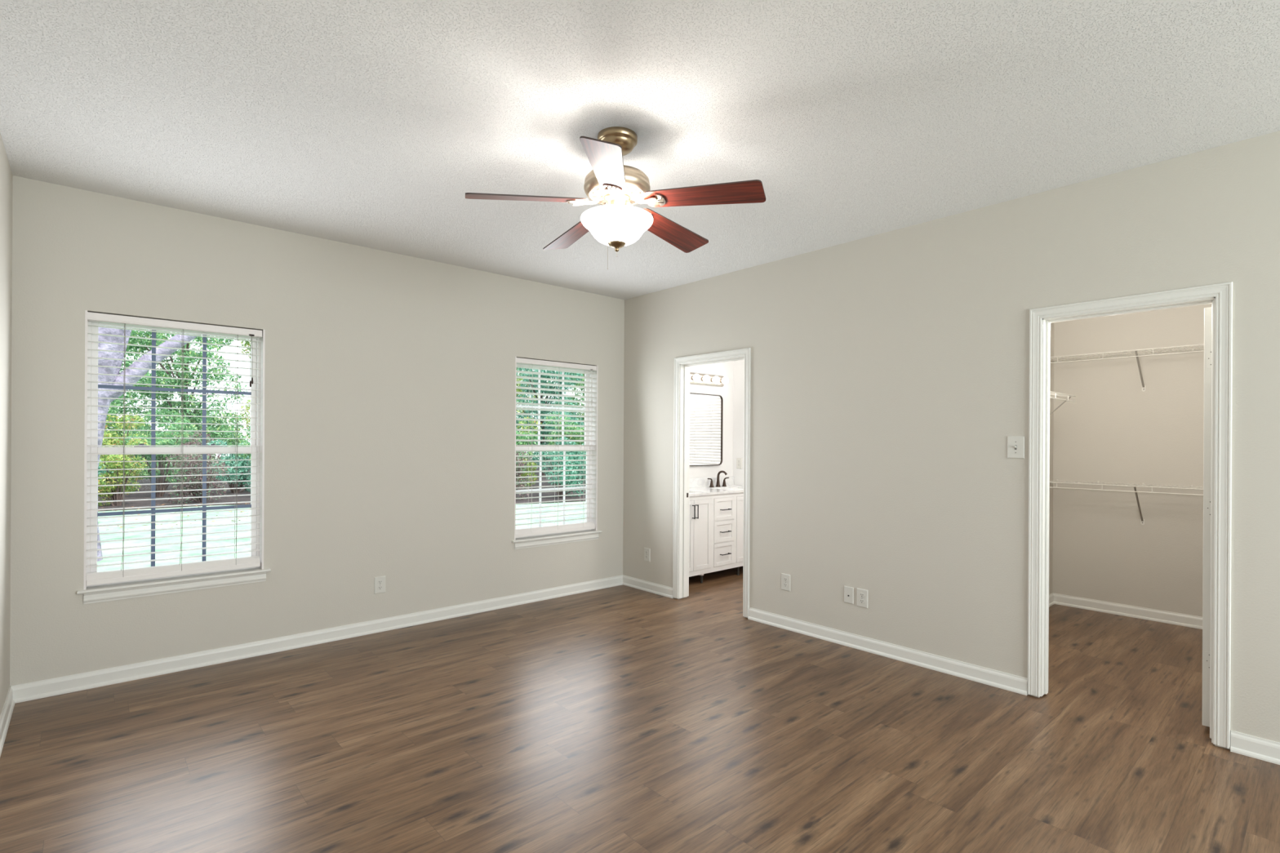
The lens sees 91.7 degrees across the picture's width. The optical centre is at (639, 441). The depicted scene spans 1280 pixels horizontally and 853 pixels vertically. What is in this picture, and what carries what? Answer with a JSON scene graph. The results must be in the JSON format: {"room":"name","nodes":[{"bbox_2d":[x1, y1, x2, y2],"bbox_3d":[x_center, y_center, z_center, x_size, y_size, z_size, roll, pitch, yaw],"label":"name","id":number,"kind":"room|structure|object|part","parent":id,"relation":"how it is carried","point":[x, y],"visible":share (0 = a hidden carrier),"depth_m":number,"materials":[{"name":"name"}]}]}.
{"room":"empty bedroom","nodes":[
{"label":"empty bedroom","id":0,"kind":"room"},
{"bbox_2d":[0,133,12,715],"bbox_3d":[-0.728,0.004,0.266,0.140,2.743,7.800,0,0,-42],"label":"wall","id":1,"kind":"structure","parent":0,"point":[6,175],"depth_m":2.99,"materials":[{"name":"grey paint"}]},
{"bbox_2d":[0,685,14,756],"bbox_3d":[-0.675,1.331,0.320,0.021,0.089,7.800,0,0,-42],"label":"baseboard","id":2,"kind":"structure","parent":1,"relation":"attached to","point":[8,707],"depth_m":2.96,"materials":[{"name":"white wood"}]},
{"bbox_2d":[9,175,624,686],"bbox_3d":[-1.811,-0.002,4.615,4.300,2.743,0.140,0,0,-42],"label":"wall","id":3,"kind":"structure","parent":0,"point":[389,377],"depth_m":4.17,"materials":[{"name":"grey paint"}]},
{"bbox_2d":[77,310,271,604],"bbox_3d":[-2.766,0.089,3.745,0.921,1.616,0.173,0,0,-42],"label":"window","id":4,"kind":"structure","parent":3,"relation":"attached to","point":[157,586],"depth_m":3.70,"materials":[{"name":"glass"},{"name":"white vinyl"},{"name":"white painted wood"}]},
{"bbox_3d":[-2.812,-0.310,3.792,0.809,0.767,0.022,0,0,-42],"label":"sash","id":5,"kind":"part","parent":4,"relation":"part of","materials":[{"name":"white plastic"}]},
{"bbox_3d":[-2.798,0.413,3.773,0.809,0.759,0.022,0,0,-42],"label":"sash","id":6,"kind":"part","parent":4,"relation":"part of","materials":[{"name":"white plastic"}]},
{"bbox_3d":[-2.770,0.828,3.745,0.921,0.018,0.173,0,0,-42],"label":"sill","id":7,"kind":"part","parent":4,"relation":"part of","materials":[{"name":"white wood"}]},
{"bbox_2d":[86,311,262,586],"bbox_3d":[-2.754,0.045,3.721,0.838,1.514,0.074,0,0,-42],"label":"window blind","id":8,"kind":"object","parent":3,"relation":"attached to","point":[189,568],"visible":1,"depth_m":3.67,"materials":[{"name":"white plastic"}]},
{"bbox_3d":[-2.957,0.053,3.554,0.016,1.448,0.056,0,0,-42],"label":"ladder cord","id":9,"kind":"part","parent":8,"relation":"part of","materials":[{"name":"white fabric"}]},
{"bbox_3d":[-2.764,0.788,3.727,0.834,0.028,0.052,0,0,-42],"label":"rail","id":10,"kind":"part","parent":8,"relation":"part of","materials":[{"name":"white plastic"}]},
{"bbox_3d":[-2.757,-0.689,3.728,0.830,0.042,0.048,0,0,-42],"label":"head rail","id":11,"kind":"part","parent":8,"relation":"part of","materials":[{"name":"white plastic"}]},
{"bbox_3d":[-2.756,0.054,3.732,0.016,1.448,0.056,0,0,-42],"label":"ladder cord","id":12,"kind":"part","parent":8,"relation":"part of","materials":[{"name":"grey plastic"}]},
{"bbox_3d":[-2.546,0.055,3.919,0.006,1.448,0.056,0,0,-42],"label":"ladder cord","id":13,"kind":"part","parent":8,"relation":"part of","materials":[{"name":"white fabric"}]},
{"bbox_2d":[11,574,622,703],"bbox_3d":[-1.713,1.325,4.601,4.160,0.089,0.021,0,0,-42],"label":"baseboard","id":14,"kind":"structure","parent":3,"relation":"attached to","point":[24,692],"depth_m":4.01,"materials":[{"name":"white wood"}]},
{"bbox_2d":[373,575,385,594],"bbox_3d":[-1.870,1.034,4.468,0.079,0.121,0.009,0,0,-42],"label":"wall outlet","id":15,"kind":"object","parent":3,"relation":"attached to","point":[379,582],"visible":1,"depth_m":4.46,"materials":[{"name":"white plastic"}]},
{"bbox_2d":[515,357,596,537],"bbox_3d":[-0.741,0.056,5.511,0.848,1.514,0.074,0,0,-42],"label":"window blind","id":16,"kind":"object","parent":3,"relation":"attached to","point":[557,528],"visible":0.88,"depth_m":5.50,"materials":[{"name":"white plastic"}]},
{"bbox_3d":[-0.945,0.064,5.342,0.016,1.448,0.056,0,0,-42],"label":"ladder cord","id":17,"kind":"part","parent":16,"relation":"part of","materials":[{"name":"white plastic"}]},
{"bbox_3d":[-0.750,0.799,5.517,0.844,0.028,0.052,0,0,-42],"label":"rail","id":18,"kind":"part","parent":16,"relation":"part of","materials":[{"name":"white plastic"}]},
{"bbox_3d":[-0.743,-0.678,5.519,0.840,0.042,0.048,0,0,-42],"label":"head rail","id":19,"kind":"part","parent":16,"relation":"part of","materials":[{"name":"white plastic"}]},
{"bbox_3d":[-0.743,0.065,5.522,0.016,1.448,0.056,0,0,-42],"label":"ladder cord","id":20,"kind":"part","parent":16,"relation":"part of","materials":[{"name":"white fabric"}]},
{"bbox_3d":[-0.530,0.067,5.711,0.006,1.448,0.056,0,0,-42],"label":"ladder cord","id":21,"kind":"part","parent":16,"relation":"part of","materials":[{"name":"white fabric"}]},
{"bbox_2d":[511,356,601,549],"bbox_3d":[-0.755,0.100,5.533,0.932,1.616,0.173,0,0,-42],"label":"window","id":22,"kind":"structure","parent":3,"relation":"attached to","point":[532,541],"depth_m":5.66,"materials":[{"name":"white plastic"}]},
{"bbox_3d":[-0.800,-0.298,5.581,0.820,0.767,0.022,0,0,-42],"label":"sash","id":23,"kind":"part","parent":22,"relation":"part of","materials":[{"name":"white plastic"}]},
{"bbox_3d":[-0.787,0.425,5.561,0.820,0.759,0.022,0,0,-42],"label":"sash","id":24,"kind":"part","parent":22,"relation":"part of","materials":[{"name":"white plastic"}]},
{"bbox_3d":[-0.759,0.839,5.533,0.932,0.018,0.173,0,0,-42],"label":"sill","id":25,"kind":"part","parent":22,"relation":"part of","materials":[{"name":"white wood"}]},
{"bbox_2d":[0,0,1279,299],"bbox_3d":[2.453,-1.430,1.716,7.530,0.160,10.950,0,0,-42],"label":"ceiling","id":26,"kind":"structure","parent":0,"point":[366,123],"depth_m":2.53,"materials":[{"name":"white paint"}]},
{"bbox_2d":[465,126,765,269],"bbox_3d":[-0.101,-1.066,2.813,1.266,0.597,1.263,0,0,-42],"label":"ceiling fan","id":27,"kind":"object","parent":26,"relation":"hanging from","point":[613,184],"visible":1,"depth_m":2.68,"materials":[{"name":"brown wood"}]},
{"bbox_3d":[-0.482,-1.049,2.679,0.524,0.006,0.149,-4,15,-15],"label":"blade","id":28,"kind":"part","parent":27,"relation":"part of","materials":[{"name":"brown wood"}]},
{"bbox_3d":[-0.317,-1.048,3.111,0.149,0.006,0.524,-16,5,-33],"label":"blade","id":29,"kind":"part","parent":27,"relation":"part of","materials":[{"name":"brown wood"}]},
{"bbox_3d":[-0.306,-1.051,2.729,0.035,0.012,0.086,-4,15,-15],"label":"arm plate","id":30,"kind":"part","parent":27,"relation":"part of","materials":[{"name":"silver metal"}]},
{"bbox_3d":[-0.231,-1.068,2.747,0.126,0.033,0.076,-4,1,-15],"label":"blade arm","id":31,"kind":"part","parent":27,"relation":"part of","materials":[{"name":"beige metal"}]},
{"bbox_3d":[-0.123,-1.047,2.388,0.149,0.006,0.524,14,4,2],"label":"blade","id":32,"kind":"part","parent":27,"relation":"part of","materials":[{"name":"white wood"}]},
{"bbox_3d":[-0.110,-1.067,2.648,0.076,0.033,0.126,0,4,3],"label":"blade arm","id":33,"kind":"part","parent":27,"relation":"part of","materials":[{"name":"beige metal"}]},
{"bbox_3d":[-0.116,-1.050,2.572,0.086,0.012,0.035,14,4,2],"label":"arm plate","id":34,"kind":"part","parent":27,"relation":"part of","materials":[{"name":"silver metal"}]},
{"bbox_3d":[-0.103,-0.942,2.781,0.324,0.118,0.324,0,0,-42],"label":"lamp shade","id":35,"kind":"part","parent":27,"relation":"part of","materials":[{"name":"white glass"}]},
{"bbox_3d":[0.021,-1.067,2.733,0.126,0.033,0.076,4,1,21],"label":"blade arm","id":36,"kind":"part","parent":27,"relation":"part of","materials":[{"name":"beige metal"}]},
{"bbox_3d":[0.092,-1.049,2.704,0.035,0.012,0.086,4,-12,21],"label":"arm plate","id":37,"kind":"part","parent":27,"relation":"part of","materials":[{"name":"silver metal"}]},
{"bbox_3d":[0.145,-1.045,3.087,0.149,0.006,0.524,-17,-14,37],"label":"blade","id":38,"kind":"part","parent":27,"relation":"part of","materials":[{"name":"brown wood"}]},
{"bbox_3d":[0.264,-1.045,2.640,0.524,0.006,0.149,4,-12,21],"label":"blade","id":39,"kind":"part","parent":27,"relation":"part of","materials":[{"name":"brown wood"}]},
{"bbox_2d":[0,566,1279,852],"bbox_3d":[1.796,1.449,2.557,6.970,0.120,8.140,0,0,-42],"label":"floor","id":40,"kind":"structure","parent":0,"point":[620,718],"depth_m":2.76,"materials":[{"name":"brown wood"}]},
{"bbox_2d":[688,488,743,583],"bbox_3d":[0.663,0.953,6.401,1.460,0.860,0.598,0,0,-42],"label":"vanity cabinet","id":41,"kind":"object","parent":40,"relation":"on","point":[716,522],"visible":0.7,"depth_m":6.12,"materials":[{"name":"white wood"}]},
{"bbox_3d":[0.413,0.900,5.840,0.245,0.676,0.019,0,0,-42],"label":"cabinet door","id":42,"kind":"part","parent":41,"relation":"part of","materials":[{"name":"white wood"}]},
{"bbox_3d":[0.508,0.670,5.888,0.010,0.132,0.039,0,0,-42],"label":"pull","id":43,"kind":"part","parent":41,"relation":"part of","materials":[{"name":"grey metal"}]},
{"bbox_3d":[0.600,1.333,6.056,0.024,0.099,0.024,0,0,-42],"label":"leveling leg","id":44,"kind":"part","parent":41,"relation":"part of","materials":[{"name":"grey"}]},
{"bbox_3d":[0.600,0.901,6.006,0.245,0.676,0.019,0,0,-42],"label":"cabinet door","id":45,"kind":"part","parent":41,"relation":"part of","materials":[{"name":"white wood"}]},
{"bbox_2d":[688,475,743,496],"bbox_3d":[0.671,0.516,6.424,1.571,0.230,0.575,0,0,-42],"label":"countertop","id":46,"kind":"structure","parent":41,"relation":"on","point":[697,486],"depth_m":6.71,"materials":[{"name":"white stone"}]},
{"bbox_2d":[707,471,728,487],"bbox_3d":[0.895,0.412,6.815,0.345,0.180,0.153,0,0,-42],"label":"faucet","id":47,"kind":"object","parent":46,"relation":"on","point":[717,484],"visible":1,"depth_m":6.83,"materials":[{"name":"brown metal"}]},
{"bbox_3d":[0.767,0.451,6.769,0.093,0.101,0.050,0,0,-42],"label":"handle","id":48,"kind":"part","parent":47,"relation":"part of","materials":[{"name":"brown metal"}]},
{"bbox_3d":[0.895,0.412,6.815,0.054,0.180,0.153,0,0,-42],"label":"spout","id":49,"kind":"part","parent":47,"relation":"part of","materials":[{"name":"brown metal"}]},
{"bbox_3d":[0.956,0.452,6.936,0.093,0.101,0.050,0,0,-42],"label":"handle","id":50,"kind":"part","parent":47,"relation":"part of","materials":[{"name":"brown metal"}]},
{"bbox_3d":[0.836,1.128,6.217,0.303,0.224,0.019,0,0,-42],"label":"drawer","id":51,"kind":"part","parent":41,"relation":"part of","materials":[{"name":"white wood"}]},
{"bbox_3d":[0.837,0.902,6.217,0.303,0.208,0.019,0,0,-42],"label":"drawer","id":52,"kind":"part","parent":41,"relation":"part of","materials":[{"name":"white wood"}]},
{"bbox_3d":[0.838,0.676,6.217,0.303,0.224,0.019,0,0,-42],"label":"drawer","id":53,"kind":"part","parent":41,"relation":"part of","materials":[{"name":"white wood"}]},
{"bbox_3d":[1.015,1.335,6.425,0.024,0.099,0.024,0,0,-42],"label":"leveling leg","id":54,"kind":"part","parent":41,"relation":"part of","materials":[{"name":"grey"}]},
{"bbox_3d":[1.072,0.903,6.426,0.244,0.676,0.019,0,0,-42],"label":"cabinet door","id":55,"kind":"part","parent":41,"relation":"part of","materials":[{"name":"white wood"}]},
{"bbox_2d":[689,360,733,478],"bbox_3d":[0.486,0.011,6.738,1.725,2.743,0.140,0,0,-42],"label":"wall","id":56,"kind":"structure","parent":0,"point":[725,369],"depth_m":7.05,"materials":[{"name":"white paint"}]},
{"bbox_2d":[689,392,723,466],"bbox_3d":[0.658,-0.125,6.774,0.704,0.784,0.031,0,0,-42],"label":"wall mirror","id":57,"kind":"object","parent":56,"relation":"attached to","point":[705,410],"visible":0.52,"depth_m":6.82,"materials":[{"name":"brown metal"}]},
{"bbox_2d":[689,372,728,386],"bbox_3d":[0.706,-0.679,6.751,0.704,0.124,0.125,0,0,-42],"label":"vanity light","id":58,"kind":"object","parent":56,"relation":"attached to","point":[695,378],"visible":0.82,"depth_m":6.80,"materials":[{"name":"silver metal"}]},
{"bbox_2d":[691,373,700,381],"bbox_3d":[0.600,-0.679,6.638,0.082,0.082,0.096,0,0,-42],"label":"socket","id":59,"kind":"object","parent":58,"relation":"attached to","point":[695,377],"depth_m":6.61,"materials":[{"name":"white glass"}]},
{"bbox_2d":[701,374,710,382],"bbox_3d":[0.716,-0.679,6.740,0.082,0.082,0.096,0,0,-42],"label":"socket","id":60,"kind":"object","parent":58,"relation":"attached to","point":[704,378],"depth_m":6.72,"materials":[{"name":"white glass"}]},
{"bbox_2d":[711,376,719,383],"bbox_3d":[0.832,-0.678,6.843,0.082,0.082,0.096,0,0,-42],"label":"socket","id":61,"kind":"object","parent":58,"relation":"attached to","point":[714,380],"depth_m":6.82,"materials":[{"name":"white glass"}]},
{"bbox_2d":[720,377,728,384],"bbox_3d":[0.948,-0.677,6.947,0.082,0.082,0.096,0,0,-42],"label":"bulb","id":62,"kind":"object","parent":58,"relation":"attached to","point":[723,380],"depth_m":6.92,"materials":[{"name":"white glass"}]},
{"bbox_2d":[688,475,733,488],"bbox_3d":[0.487,0.450,6.631,1.571,0.100,0.020,0,0,-42],"label":"backsplash","id":63,"kind":"structure","parent":56,"relation":"attached to","point":[702,482],"depth_m":6.84,"materials":[{"name":"white stone"}]},
{"bbox_2d":[733,360,744,485],"bbox_3d":[2.085,0.019,6.132,0.140,2.743,2.890,0,0,-42],"label":"wall","id":64,"kind":"structure","parent":0,"point":[738,366],"depth_m":7.11,"materials":[{"name":"white paint"}]},
{"bbox_2d":[736,457,742,468],"bbox_3d":[1.131,0.251,7.091,0.009,0.121,0.079,0,0,-42],"label":"wall outlet","id":65,"kind":"object","parent":64,"relation":"attached to","point":[739,460],"visible":1,"depth_m":7.09,"materials":[{"name":"white plastic"}]},
{"bbox_2d":[622,130,1279,749],"bbox_3d":[2.430,0.021,3.167,0.115,2.743,7.940,0,0,-42],"label":"wall","id":66,"kind":"structure","parent":0,"point":[890,371],"depth_m":3.74,"materials":[{"name":"grey paint"}]},
{"bbox_2d":[644,547,650,561],"bbox_3d":[0.064,1.047,5.728,0.009,0.121,0.079,0,0,-42],"label":"wall outlet","id":67,"kind":"object","parent":66,"relation":"attached to","point":[646,551],"visible":1,"depth_m":5.72,"materials":[{"name":"white plastic"}]},
{"bbox_2d":[672,347,751,617],"bbox_3d":[0.626,0.322,5.197,0.152,2.104,0.834,0,0,-42],"label":"door frame","id":68,"kind":"structure","parent":66,"relation":"in","point":[682,364],"depth_m":5.43,"materials":[{"name":"white wood"}]},
{"bbox_3d":[0.677,0.322,5.242,0.016,2.104,0.834,0,0,-42],"label":"casing","id":69,"kind":"part","parent":68,"relation":"part of","materials":[{"name":"white wood"}]},
{"bbox_2d":[781,573,791,591],"bbox_3d":[1.077,1.042,4.589,0.009,0.121,0.079,0,0,-42],"label":"wall outlet","id":70,"kind":"object","parent":66,"relation":"attached to","point":[785,579],"visible":1,"depth_m":4.58,"materials":[{"name":"white plastic"}]},
{"bbox_2d":[844,586,853,604],"bbox_3d":[1.414,1.042,4.209,0.010,0.112,0.069,0,0,-42],"label":"cable plate","id":71,"kind":"object","parent":66,"relation":"attached to","point":[848,591],"visible":1,"depth_m":4.21,"materials":[{"name":"white plastic"}]},
{"bbox_2d":[857,587,867,608],"bbox_3d":[1.479,1.046,4.136,0.009,0.121,0.079,0,0,-42],"label":"wall outlet","id":72,"kind":"object","parent":66,"relation":"attached to","point":[862,594],"visible":1,"depth_m":4.13,"materials":[{"name":"white plastic"}]},
{"bbox_2d":[622,574,1279,764],"bbox_3d":[2.418,1.348,3.070,0.021,0.089,7.800,0,0,-42],"label":"baseboard","id":73,"kind":"structure","parent":66,"relation":"attached to","point":[1248,745],"depth_m":3.85,"materials":[{"name":"white wood"}]},
{"bbox_2d":[1007,435,1024,458],"bbox_3d":[2.087,0.034,3.452,0.018,0.124,0.085,0,0,-42],"label":"light switch","id":74,"kind":"object","parent":66,"relation":"attached to","point":[1015,444],"visible":1,"depth_m":3.45,"materials":[{"name":"white plastic"}]},
{"bbox_2d":[1027,281,1232,748],"bbox_3d":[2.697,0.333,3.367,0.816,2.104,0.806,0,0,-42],"label":"door frame","id":75,"kind":"structure","parent":66,"relation":"in","point":[1218,318],"depth_m":2.97,"materials":[{"name":"white wood"}]},
{"bbox_2d":[1048,322,1053,594],"bbox_3d":[2.760,0.023,4.685,2.395,2.743,0.060,0,0,-42],"label":"wall","id":76,"kind":"structure","parent":0,"point":[1051,365],"depth_m":5.33,"materials":[{"name":"grey paint"}]},
{"bbox_2d":[1048,592,1054,607],"bbox_3d":[2.727,1.350,4.608,2.255,0.089,0.021,0,0,-42],"label":"baseboard","id":77,"kind":"structure","parent":76,"relation":"attached to","point":[1051,602],"depth_m":5.30,"materials":[{"name":"white wood"}]},
{"bbox_2d":[1049,391,1075,414],"bbox_3d":[2.642,-0.198,4.333,1.500,0.321,0.309,0,0,-42],"label":"wire shelf","id":78,"kind":"object","parent":76,"relation":"attached to","point":[1052,394],"visible":0.14,"depth_m":4.61,"materials":[{"name":"white metal"}]},
{"bbox_2d":[1052,303,1212,617],"bbox_3d":[4.288,0.032,4.662,0.140,2.743,2.005,0,0,-42],"label":"wall","id":79,"kind":"structure","parent":0,"point":[1114,431],"depth_m":4.96,"materials":[{"name":"grey paint"}]},
{"bbox_2d":[1049,479,1203,524],"bbox_3d":[4.115,0.496,4.517,0.309,0.331,1.985,0,0,-42],"label":"wire shelf","id":80,"kind":"object","parent":79,"relation":"attached to","point":[1192,487],"visible":0.66,"depth_m":4.82,"materials":[{"name":"white metal"}]},
{"bbox_2d":[1049,343,1204,391],"bbox_3d":[4.120,-0.546,4.517,0.309,0.308,1.985,0,0,-42],"label":"wire shelf","id":81,"kind":"object","parent":79,"relation":"attached to","point":[1144,387],"visible":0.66,"depth_m":4.82,"materials":[{"name":"white metal"}]},
{"bbox_2d":[1053,593,1202,629],"bbox_3d":[4.221,1.358,4.609,0.021,0.089,2.005,0,0,-42],"label":"baseboard","id":82,"kind":"structure","parent":79,"relation":"attached to","point":[1157,615],"depth_m":4.95,"materials":[{"name":"white wood"}]},
{"label":"outside","id":83,"kind":"structure","parent":0,"visible":0},
{"bbox_2d":[97,453,585,572],"bbox_3d":[-9.926,1.655,20.731,85.000,0.300,85.000,0,0,-42],"label":"lawn","id":84,"kind":"structure","parent":83,"point":[221,513],"depth_m":10.32,"materials":[{"name":"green plant"}]},
{"bbox_2d":[97,324,197,561],"bbox_3d":[-6.715,-1.134,8.185,3.200,5.525,0.709,0,0,-42],"label":"leaning tree","id":85,"kind":"object","parent":84,"relation":"on","point":[113,394],"visible":0.15,"depth_m":7.97,"materials":[{"name":"grey plant"}]},
{"bbox_2d":[97,500,247,529],"bbox_3d":[-9.923,1.483,12.528,9.637,0.020,5.061,0,0,-42],"label":"fallen leaves","id":86,"kind":"object","parent":84,"relation":"on","point":[238,500],"visible":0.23,"depth_m":11.98,"materials":[{"name":"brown plant"}]},
{"bbox_2d":[97,459,585,511],"bbox_3d":[-10.548,1.491,28.205,46.000,0.019,33.000,0,0,-42],"label":"planting bed","id":87,"kind":"object","parent":84,"relation":"on","point":[144,487],"visible":0.22,"depth_m":16.58,"materials":[{"name":"plant"}]},
{"bbox_2d":[97,463,113,481],"bbox_3d":[-14.137,0.732,15.424,1.366,1.638,1.704,0,0,29],"label":"shrub","id":88,"kind":"object","parent":87,"relation":"on","point":[99,467],"visible":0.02,"depth_m":15.94,"materials":[{"name":"teal plant"}]},
{"bbox_2d":[97,413,148,484],"bbox_3d":[-14.906,0.358,17.736,1.727,2.357,1.712,0,0,35],"label":"shrub","id":89,"kind":"object","parent":87,"relation":"on","point":[117,442],"visible":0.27,"depth_m":17.54,"materials":[{"name":"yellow plant"}]},
{"bbox_2d":[97,438,150,506],"bbox_3d":[-12.009,0.713,14.293,1.196,1.632,1.185,0,0,-3],"label":"shrub","id":90,"kind":"object","parent":87,"relation":"on","point":[112,465],"visible":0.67,"depth_m":14.15,"materials":[{"name":"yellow plant"}]},
{"bbox_2d":[98,332,156,463],"bbox_3d":[-23.481,-3.140,25.839,7.114,9.380,5.308,0,0,2],"label":"tree","id":91,"kind":"object","parent":87,"relation":"on","point":[128,363],"visible":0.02,"depth_m":25.91,"materials":[{"name":"green plant"}]},
{"bbox_2d":[121,418,196,497],"bbox_3d":[-12.693,0.461,16.479,1.594,2.141,1.359,0,0,13],"label":"shrub","id":92,"kind":"object","parent":87,"relation":"on","point":[159,442],"visible":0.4,"depth_m":16.46,"materials":[{"name":"green plant"}]},
{"bbox_2d":[110,328,250,482],"bbox_3d":[-16.035,-2.257,21.736,5.796,7.643,4.325,0,0,39],"label":"tree","id":93,"kind":"object","parent":87,"relation":"on","point":[164,411],"visible":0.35,"depth_m":21.25,"materials":[{"name":"green plant"}]},
{"bbox_2d":[164,430,226,488],"bbox_3d":[-13.485,0.626,18.923,1.557,1.993,1.744,0,0,-11],"label":"shrub","id":94,"kind":"object","parent":87,"relation":"on","point":[196,442],"visible":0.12,"depth_m":19.02,"materials":[{"name":"green plant"}]},
{"bbox_2d":[164,453,230,503],"bbox_3d":[-10.662,0.881,14.999,1.246,1.424,1.112,0,0,5],"label":"shrub","id":95,"kind":"object","parent":87,"relation":"on","point":[197,478],"visible":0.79,"depth_m":14.91,"materials":[{"name":"green plant"}]},
{"bbox_2d":[206,439,250,493],"bbox_3d":[-11.631,0.746,17.820,1.366,1.638,1.704,0,0,13],"label":"shrub","id":96,"kind":"object","parent":87,"relation":"on","point":[238,463],"visible":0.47,"depth_m":17.69,"materials":[{"name":"teal plant"}]},
{"bbox_2d":[213,338,250,444],"bbox_3d":[-17.637,-3.068,30.651,6.682,9.290,4.572,0,0,-7],"label":"tree","id":97,"kind":"object","parent":87,"relation":"on","point":[247,343],"visible":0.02,"depth_m":29.90,"materials":[{"name":"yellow plant"}]},
{"bbox_2d":[234,425,250,464],"bbox_3d":[-9.881,0.524,16.560,1.294,2.039,1.518,0,0,23],"label":"shrub","id":98,"kind":"object","parent":87,"relation":"on","point":[246,433],"visible":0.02,"depth_m":16.15,"materials":[{"name":"green plant"}]},
{"bbox_2d":[515,451,531,499],"bbox_3d":[-3.524,0.921,16.449,1.246,1.424,1.112,0,0,24],"label":"shrub","id":99,"kind":"object","parent":87,"relation":"on","point":[517,464],"visible":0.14,"depth_m":16.31,"materials":[{"name":"green plant"}]},
{"bbox_2d":[515,431,537,479],"bbox_3d":[-3.882,0.413,18.547,1.746,2.344,1.488,0,0,34],"label":"shrub","id":100,"kind":"object","parent":87,"relation":"on","point":[523,437],"visible":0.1,"depth_m":18.47,"materials":[{"name":"green plant"}]},
{"bbox_2d":[515,417,542,486],"bbox_3d":[-4.272,0.375,20.928,1.794,2.447,1.778,0,0,13],"label":"shrub","id":101,"kind":"object","parent":87,"relation":"on","point":[525,474],"visible":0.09,"depth_m":20.98,"materials":[{"name":"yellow plant"}]},
{"bbox_2d":[515,367,549,452],"bbox_3d":[-8.570,-3.712,37.270,5.275,10.719,7.710,0,0,42],"label":"tree","id":102,"kind":"object","parent":87,"relation":"on","point":[519,379],"visible":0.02,"depth_m":37.19,"materials":[{"name":"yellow plant"}]},
{"bbox_2d":[515,367,583,475],"bbox_3d":[-4.318,-1.800,27.045,4.068,6.849,5.310,0,0,10],"label":"tree","id":103,"kind":"object","parent":87,"relation":"on","point":[542,437],"visible":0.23,"depth_m":26.45,"materials":[{"name":"teal plant"}]},
{"bbox_2d":[542,451,584,497],"bbox_3d":[-2.112,0.865,16.884,1.253,1.489,1.539,0,0,-5],"label":"shrub","id":104,"kind":"object","parent":87,"relation":"on","point":[544,453],"visible":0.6,"depth_m":16.81,"materials":[{"name":"teal plant"}]},
{"bbox_2d":[544,413,584,474],"bbox_3d":[-2.405,0.277,21.949,1.974,2.650,1.683,0,0,-7],"label":"shrub","id":105,"kind":"object","parent":87,"relation":"on","point":[549,417],"visible":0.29,"depth_m":21.67,"materials":[{"name":"green plant"}]},
{"bbox_2d":[548,372,584,454],"bbox_3d":[-2.792,-2.352,33.156,4.522,7.990,6.060,0,0,8],"label":"tree","id":106,"kind":"object","parent":87,"relation":"on","point":[582,380],"visible":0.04,"depth_m":32.12,"materials":[{"name":"green plant"}]},
{"bbox_2d":[555,436,586,489],"bbox_3d":[-2.018,0.732,19.391,1.494,1.787,1.858,0,0,-11],"label":"shrub","id":107,"kind":"object","parent":87,"relation":"on","point":[565,438],"visible":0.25,"depth_m":19.20,"materials":[{"name":"teal plant"}]}
]}

